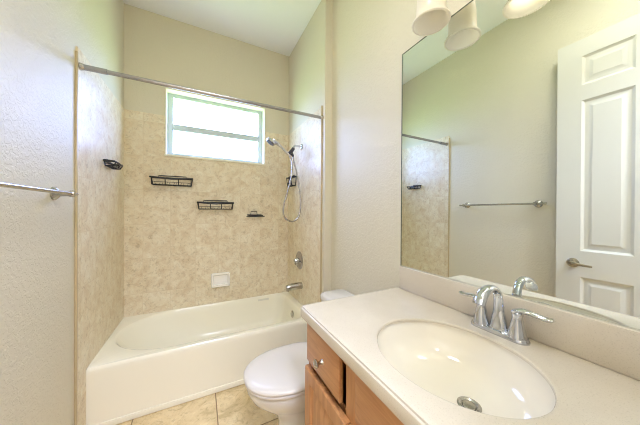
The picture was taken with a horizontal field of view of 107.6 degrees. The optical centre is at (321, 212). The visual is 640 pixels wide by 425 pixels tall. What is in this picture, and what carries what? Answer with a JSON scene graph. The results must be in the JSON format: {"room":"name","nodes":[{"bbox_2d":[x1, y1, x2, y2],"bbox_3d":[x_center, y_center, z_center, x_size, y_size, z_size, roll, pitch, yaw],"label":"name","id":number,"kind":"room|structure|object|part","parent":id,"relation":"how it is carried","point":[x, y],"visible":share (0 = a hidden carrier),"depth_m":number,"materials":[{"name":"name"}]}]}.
{"room":"bathroom","nodes":[
{"label":"bathroom","id":0,"kind":"room"},
{"bbox_2d":[0,0,123,424],"bbox_3d":[-0.898,-0.255,0.302,0.128,3.145,4.300,0,0,-27],"label":"wall","id":1,"kind":"structure","parent":0,"point":[40,39],"depth_m":1.10,"materials":[{"name":"beige paint"}]},
{"bbox_2d":[0,181,78,199],"bbox_3d":[-1.061,-0.087,0.821,0.074,0.062,0.720,0,0,-27],"label":"towel bar","id":2,"kind":"object","parent":1,"relation":"attached to","point":[55,193],"visible":1,"depth_m":0.92,"materials":[{"name":"silver metal"}]},
{"bbox_2d":[74,51,77,424],"bbox_3d":[-1.330,0.220,1.272,0.011,2.185,0.012,0,0,-27],"label":"trim","id":3,"kind":"structure","parent":1,"relation":"attached to","point":[76,52],"depth_m":1.27,"materials":[{"name":"beige tile"}]},
{"bbox_2d":[103,159,122,169],"bbox_3d":[-1.505,-0.352,1.710,0.083,0.055,0.192,0,0,-27],"label":"wire basket","id":4,"kind":"object","parent":1,"relation":"attached to","point":[115,166],"visible":1,"depth_m":1.67,"materials":[{"name":"black metal"}]},
{"bbox_2d":[78,62,323,119],"bbox_3d":[-0.662,-0.806,1.644,1.516,0.040,0.040,0,0,-27],"label":"curtain rod","id":5,"kind":"object","parent":1,"relation":"attached to","point":[83,67],"visible":1,"depth_m":1.51,"materials":[{"name":"silver metal"}]},
{"bbox_2d":[116,384,278,424],"bbox_3d":[-0.150,1.370,0.696,1.832,0.100,4.300,0,0,-27],"label":"floor","id":6,"kind":"structure","parent":0,"point":[231,406],"depth_m":1.53,"materials":[{"name":"tile"}]},
{"bbox_2d":[86,292,306,424],"bbox_3d":[-0.893,1.120,2.068,1.518,0.385,0.771,0,0,-27],"label":"bathtub","id":7,"kind":"object","parent":6,"relation":"on","point":[150,363],"visible":0.88,"depth_m":1.72,"materials":[{"name":"beige ceramic"}]},
{"bbox_3d":[-0.721,1.293,1.730,1.508,0.037,0.010,0,0,-27],"label":"apron rail","id":8,"kind":"part","parent":7,"relation":"part of","materials":[{"name":"beige ceramic"}]},
{"bbox_2d":[243,289,353,424],"bbox_3d":[-0.070,0.950,1.426,0.769,0.737,0.484,0,0,-27],"label":"toilet","id":9,"kind":"object","parent":6,"relation":"on","point":[274,380],"visible":0.43,"depth_m":1.27,"materials":[{"name":"white ceramic"}]},
{"bbox_3d":[-0.194,0.918,1.362,0.480,0.019,0.408,0,0,-27],"label":"seat","id":10,"kind":"part","parent":9,"relation":"part of","materials":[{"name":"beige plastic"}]},
{"bbox_3d":[-0.194,0.893,1.362,0.490,0.026,0.416,0,0,-27],"label":"lid","id":11,"kind":"part","parent":9,"relation":"part of","materials":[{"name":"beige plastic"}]},
{"bbox_3d":[-0.102,1.124,1.411,0.670,0.390,0.390,0,0,-27],"label":"bowl","id":12,"kind":"part","parent":9,"relation":"part of","materials":[{"name":"white ceramic"}]},
{"bbox_3d":[0.181,0.604,1.553,0.209,0.042,0.484,0,0,-27],"label":"tank lid","id":13,"kind":"part","parent":9,"relation":"part of","materials":[{"name":"white ceramic"}]},
{"bbox_2d":[305,323,403,424],"bbox_3d":[0.400,0.896,0.692,0.616,0.854,1.005,0,0,-27],"label":"vanity cabinet","id":14,"kind":"object","parent":6,"relation":"on","point":[334,394],"visible":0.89,"depth_m":0.81,"materials":[{"name":"brown wood"}]},
{"bbox_3d":[-0.010,0.555,0.862,0.034,0.032,0.032,0,0,-27],"label":"knob","id":15,"kind":"part","parent":14,"relation":"part of","materials":[{"name":"silver metal"}]},
{"bbox_3d":[0.003,0.553,0.894,0.019,0.156,0.264,0,0,-27],"label":"drawer","id":16,"kind":"part","parent":14,"relation":"part of","materials":[{"name":"brown wood"}]},
{"bbox_3d":[0.010,0.937,0.875,0.021,0.557,0.317,0,0,-27],"label":"door","id":17,"kind":"part","parent":14,"relation":"part of","materials":[{"name":"brown wood"}]},
{"bbox_3d":[0.184,0.851,0.581,0.020,0.764,1.005,0,0,-27],"label":"frame","id":18,"kind":"part","parent":14,"relation":"part of","materials":[{"name":"brown wood"}]},
{"bbox_2d":[301,287,639,424],"bbox_3d":[0.409,0.442,0.708,0.591,0.054,1.057,0,0,-27],"label":"countertop","id":19,"kind":"structure","parent":14,"relation":"on","point":[586,392],"depth_m":0.62,"materials":[{"name":"stone"}]},
{"bbox_2d":[378,321,555,418],"bbox_3d":[0.380,0.496,0.695,0.436,0.144,0.504,0,0,-27],"label":"sink","id":20,"kind":"object","parent":19,"relation":"in","point":[468,370],"visible":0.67,"depth_m":0.77,"materials":[{"name":"beige porcelain"}]},
{"bbox_2d":[458,285,554,345],"bbox_3d":[0.570,0.329,0.788,0.162,0.173,0.283,0,0,-27],"label":"faucet","id":21,"kind":"object","parent":19,"relation":"on","point":[516,333],"visible":1,"depth_m":0.78,"materials":[{"name":"silver metal"}]},
{"bbox_3d":[0.574,0.318,0.893,0.034,0.023,0.099,0,0,-19],"label":"handle lever","id":22,"kind":"part","parent":21,"relation":"part of","materials":[{"name":"silver metal"}]},
{"bbox_3d":[0.587,0.361,0.859,0.053,0.084,0.053,0,0,-27],"label":"handle","id":23,"kind":"part","parent":21,"relation":"part of","materials":[{"name":"silver metal"}]},
{"bbox_3d":[0.566,0.324,0.786,0.153,0.163,0.060,0,0,-27],"label":"spout","id":24,"kind":"part","parent":21,"relation":"part of","materials":[{"name":"silver metal"}]},
{"bbox_3d":[0.612,0.408,0.810,0.052,0.015,0.176,0,0,-27],"label":"plate","id":25,"kind":"part","parent":21,"relation":"part of","materials":[{"name":"silver metal"}]},
{"bbox_3d":[0.637,0.362,0.761,0.053,0.084,0.053,0,0,-27],"label":"handle","id":26,"kind":"part","parent":21,"relation":"part of","materials":[{"name":"silver metal"}]},
{"bbox_3d":[0.658,0.319,0.731,0.034,0.023,0.099,0,0,-35],"label":"handle lever","id":27,"kind":"part","parent":21,"relation":"part of","materials":[{"name":"silver metal"}]},
{"bbox_2d":[124,3,288,316],"bbox_3d":[-1.095,-0.263,2.473,1.524,3.145,0.158,0,0,-27],"label":"wall","id":28,"kind":"structure","parent":0,"point":[173,247],"depth_m":2.30,"materials":[{"name":"beige tile"}]},
{"bbox_2d":[149,175,192,186],"bbox_3d":[-1.384,-0.298,2.178,0.343,0.097,0.106,0,0,-27],"label":"wire basket","id":29,"kind":"object","parent":28,"relation":"attached to","point":[151,177],"visible":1,"depth_m":2.17,"materials":[{"name":"black metal"}]},
{"bbox_2d":[164,88,264,164],"bbox_3d":[-1.067,-0.848,2.452,0.946,0.640,0.125,0,0,-27],"label":"window","id":30,"kind":"structure","parent":28,"relation":"in","point":[170,127],"depth_m":2.43,"materials":[{"name":"white plastic"}]},
{"bbox_3d":[-1.091,-0.838,2.496,0.826,0.060,0.025,0,0,-27],"label":"meeting rail","id":31,"kind":"part","parent":30,"relation":"part of","materials":[{"name":"grey plastic"}]},
{"bbox_2d":[197,200,233,209],"bbox_3d":[-1.055,-0.078,2.348,0.340,0.095,0.106,0,0,-27],"label":"wire basket","id":32,"kind":"object","parent":28,"relation":"attached to","point":[198,202],"visible":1,"depth_m":2.34,"materials":[{"name":"black metal"}]},
{"bbox_2d":[211,272,229,287],"bbox_3d":[-1.029,0.691,2.400,0.178,0.140,0.042,0,0,-27],"label":"ceramic soap dish","id":33,"kind":"object","parent":28,"relation":"attached to","point":[222,279],"visible":1,"depth_m":2.40,"materials":[{"name":"white ceramic"}]},
{"bbox_2d":[246,211,264,216],"bbox_3d":[-0.715,0.015,2.536,0.190,0.062,0.080,0,0,-27],"label":"soap holder","id":34,"kind":"object","parent":28,"relation":"attached to","point":[248,215],"visible":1,"depth_m":2.52,"materials":[{"name":"black metal"}]},
{"bbox_2d":[123,0,320,55],"bbox_3d":[-0.132,-1.875,0.687,1.832,0.100,4.300,0,0,-27],"label":"ceiling","id":35,"kind":"structure","parent":0,"point":[277,26],"depth_m":2.19,"materials":[{"name":"white paint"}]},
{"bbox_2d":[288,0,332,304],"bbox_3d":[-0.132,-0.257,2.464,0.196,3.145,1.055,0,0,-27],"label":"wall","id":36,"kind":"structure","parent":0,"point":[310,60],"depth_m":2.17,"materials":[{"name":"beige paint"}]},
{"bbox_2d":[266,138,302,221],"bbox_3d":[-0.353,-0.304,2.286,0.363,0.800,0.093,0,0,-27],"label":"shower","id":37,"kind":"object","parent":36,"relation":"attached to","point":[272,142],"visible":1,"depth_m":2.29,"materials":[{"name":"silver metal"}]},
{"bbox_2d":[286,175,296,186],"bbox_3d":[-0.332,-0.348,2.552,0.080,0.122,0.167,0,0,-27],"label":"wire basket","id":38,"kind":"object","parent":36,"relation":"attached to","point":[293,176],"visible":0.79,"depth_m":2.52,"materials":[{"name":"black metal"}]},
{"bbox_2d":[286,282,302,291],"bbox_3d":[-0.273,0.741,2.338,0.161,0.077,0.072,0,0,-27],"label":"tub spout","id":39,"kind":"object","parent":36,"relation":"attached to","point":[298,285],"visible":1,"depth_m":2.31,"materials":[{"name":"silver metal"}]},
{"bbox_2d":[293,251,302,268],"bbox_3d":[-0.258,0.494,2.403,0.078,0.184,0.184,0,0,-27],"label":"shower valve","id":40,"kind":"object","parent":36,"relation":"attached to","point":[298,260],"visible":1,"depth_m":2.38,"materials":[{"name":"silver metal"}]},
{"bbox_2d":[320,106,322,301],"bbox_3d":[0.000,0.205,1.994,0.011,2.225,0.011,0,0,-27],"label":"trim","id":41,"kind":"structure","parent":36,"relation":"attached to","point":[321,106],"depth_m":1.99,"materials":[{"name":"beige tile"}]},
{"bbox_2d":[331,0,562,309],"bbox_3d":[0.873,-0.246,0.591,0.120,3.145,3.195,0,0,-27],"label":"wall","id":42,"kind":"structure","parent":0,"point":[370,39],"depth_m":1.56,"materials":[{"name":"beige paint"}]},
{"bbox_2d":[412,0,450,35],"bbox_3d":[0.600,-0.928,0.787,0.190,0.325,0.649,0,0,-27],"label":"vanity light","id":43,"kind":"object","parent":42,"relation":"attached to","point":[432,16],"visible":1,"depth_m":1.02,"materials":[{"name":"white glass"}]},
{"bbox_2d":[399,266,639,380],"bbox_3d":[0.670,0.355,0.826,0.020,0.120,1.029,0,0,-27],"label":"backsplash","id":44,"kind":"structure","parent":42,"relation":"attached to","point":[615,347],"depth_m":0.71,"materials":[{"name":"stone"}]},
{"bbox_2d":[400,0,639,329],"bbox_3d":[0.678,-0.284,0.830,0.008,1.157,1.030,0,0,-27],"label":"wall mirror","id":45,"kind":"object","parent":42,"relation":"attached to","point":[520,119],"visible":1,"depth_m":0.78,"materials":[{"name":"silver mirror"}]}
]}

